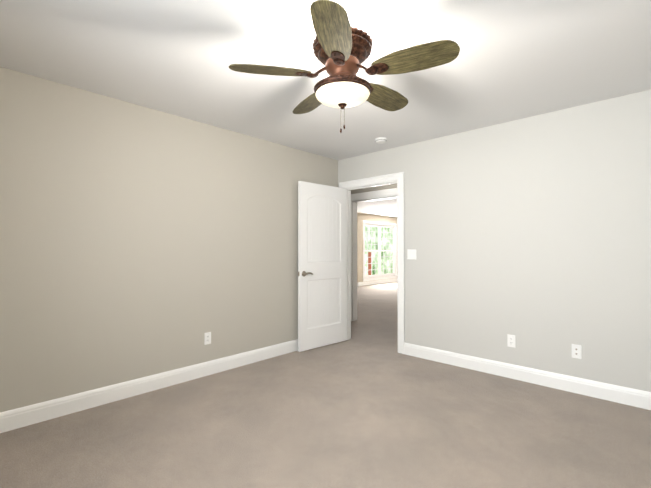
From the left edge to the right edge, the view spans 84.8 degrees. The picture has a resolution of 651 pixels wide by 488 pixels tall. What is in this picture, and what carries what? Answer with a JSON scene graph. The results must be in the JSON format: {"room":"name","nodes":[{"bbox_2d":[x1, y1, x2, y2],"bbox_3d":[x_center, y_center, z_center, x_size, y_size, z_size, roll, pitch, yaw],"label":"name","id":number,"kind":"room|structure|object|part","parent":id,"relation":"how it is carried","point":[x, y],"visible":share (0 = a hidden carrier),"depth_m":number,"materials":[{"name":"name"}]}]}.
{"room":"empty bedroom","nodes":[
{"label":"empty bedroom","id":0,"kind":"room"},
{"bbox_2d":[0,67,337,411],"bbox_3d":[-1.365,0.047,3.326,0.120,2.440,4.370,-1,-1,43],"label":"wall","id":1,"kind":"structure","parent":0,"point":[137,241],"depth_m":2.96,"materials":[{"name":"grey paint"}]},
{"bbox_2d":[0,339,297,432],"bbox_3d":[-1.269,1.201,3.300,0.030,0.132,4.250,-1,-1,43],"label":"baseboard","id":2,"kind":"structure","parent":1,"relation":"attached to","point":[16,418],"depth_m":2.93,"materials":[{"name":"white wood"}]},
{"bbox_2d":[204,332,210,344],"bbox_3d":[-1.141,0.914,3.458,0.008,0.115,0.070,-1,-1,43],"label":"outlet","id":3,"kind":"object","parent":1,"relation":"attached to","point":[207,337],"visible":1,"depth_m":3.45,"materials":[{"name":"white plastic"}]},
{"bbox_2d":[0,282,650,487],"bbox_3d":[2.021,1.357,7.067,8.120,0.060,14.490,-1,-1,43],"label":"floor","id":4,"kind":"structure","parent":0,"point":[367,405],"depth_m":2.37,"materials":[{"name":"carpet"}]},
{"bbox_2d":[0,0,650,217],"bbox_3d":[2.021,-1.142,7.107,8.120,0.060,14.490,-1,-1,43],"label":"ceiling","id":5,"kind":"structure","parent":0,"point":[516,60],"depth_m":2.29,"materials":[{"name":"white paint"}]},
{"bbox_2d":[229,0,459,132],"bbox_3d":[0.134,-0.914,2.083,1.214,0.558,1.172,-1,-1,43],"label":"ceiling fan","id":6,"kind":"object","parent":5,"relation":"hanging from","point":[342,48],"visible":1,"depth_m":1.93,"materials":[{"name":"wood"}]},
{"bbox_3d":[0.098,-0.832,2.050,0.310,0.068,0.310,-1,-1,43],"label":"lamp shade","id":7,"kind":"part","parent":6,"relation":"part of","materials":[{"name":"beige glass"}]},
{"bbox_2d":[375,137,386,143],"bbox_3d":[0.616,-1.143,3.960,0.132,0.039,0.132,-1,-1,43],"label":"smoke detector","id":8,"kind":"object","parent":5,"relation":"attached to","point":[381,140],"visible":1,"depth_m":3.92,"materials":[{"name":"white plastic"}]},
{"bbox_2d":[351,183,396,200],"bbox_3d":[0.835,0.087,5.821,7.880,2.440,0.120,-1,-1,43],"label":"wall","id":9,"kind":"structure","parent":0,"point":[377,188],"depth_m":5.78,"materials":[{"name":"beige paint"}]},
{"bbox_2d":[351,188,396,320],"bbox_3d":[1.309,0.218,5.375,2.420,2.165,0.156,-1,-1,43],"label":"trim","id":10,"kind":"structure","parent":9,"relation":"attached to","point":[377,195],"depth_m":6.08,"materials":[{"name":"white wood"}]},
{"bbox_2d":[357,213,396,281],"bbox_3d":[0.964,0.183,11.810,0.120,2.440,9.040,-1,-1,43],"label":"wall","id":11,"kind":"structure","parent":0,"point":[361,217],"depth_m":11.99,"materials":[{"name":"beige paint"}]},
{"bbox_2d":[357,278,396,285],"bbox_3d":[1.014,1.337,11.745,0.015,0.132,8.800,-1,-1,43],"label":"baseboard","id":12,"kind":"structure","parent":11,"relation":"attached to","point":[395,279],"depth_m":12.57,"materials":[{"name":"white wood"}]},
{"bbox_2d":[363,220,396,281],"bbox_3d":[1.971,0.247,12.825,0.130,2.065,2.150,-1,-1,43],"label":"window","id":13,"kind":"structure","parent":11,"relation":"in","point":[379,275],"depth_m":12.82,"materials":[{"name":"white wood"}]},
{"bbox_2d":[338,90,650,391],"bbox_3d":[1.009,0.061,4.178,5.380,2.440,0.120,-1,-1,43],"label":"wall","id":14,"kind":"structure","parent":0,"point":[532,234],"depth_m":3.24,"materials":[{"name":"grey paint"}]},
{"bbox_2d":[339,172,404,353],"bbox_3d":[0.600,0.224,4.559,1.000,2.127,0.160,-1,-1,43],"label":"door frame","id":15,"kind":"structure","parent":14,"relation":"attached to","point":[388,179],"depth_m":4.23,"materials":[{"name":"white wood"}]},
{"bbox_2d":[298,181,346,351],"bbox_3d":[-0.022,0.265,4.496,0.822,2.018,0.130,1,-1,-43],"label":"door","id":16,"kind":"structure","parent":15,"relation":"attached to","point":[322,265],"depth_m":4.46,"materials":[{"name":"white wood"}]},
{"bbox_2d":[407,249,415,259],"bbox_3d":[0.991,0.120,4.103,0.116,0.116,0.014,-1,-1,43],"label":"light switch","id":17,"kind":"object","parent":14,"relation":"attached to","point":[411,253],"visible":1,"depth_m":4.11,"materials":[{"name":"white plastic"}]},
{"bbox_2d":[507,334,515,347],"bbox_3d":[1.758,0.918,3.375,0.070,0.115,0.008,-1,-1,43],"label":"outlet","id":18,"kind":"object","parent":14,"relation":"attached to","point":[510,340],"visible":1,"depth_m":3.37,"materials":[{"name":"white plastic"}]},
{"bbox_2d":[404,343,650,409],"bbox_3d":[1.916,1.200,3.219,2.730,0.132,0.015,-1,-1,43],"label":"baseboard","id":19,"kind":"structure","parent":14,"relation":"attached to","point":[605,391],"depth_m":3.20,"materials":[{"name":"white wood"}]},
{"bbox_2d":[572,344,581,358],"bbox_3d":[2.127,0.912,3.024,0.070,0.115,0.017,-1,-1,43],"label":"outlet","id":20,"kind":"object","parent":14,"relation":"attached to","point":[576,351],"visible":1,"depth_m":3.02,"materials":[{"name":"white plastic"}]},
{"label":"outside","id":21,"kind":"structure","parent":0,"visible":0},
{"bbox_2d":[365,226,392,274],"bbox_3d":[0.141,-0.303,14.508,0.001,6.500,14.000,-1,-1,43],"label":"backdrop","id":22,"kind":"structure","parent":21,"point":[375,247],"depth_m":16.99,"materials":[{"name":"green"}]}
]}

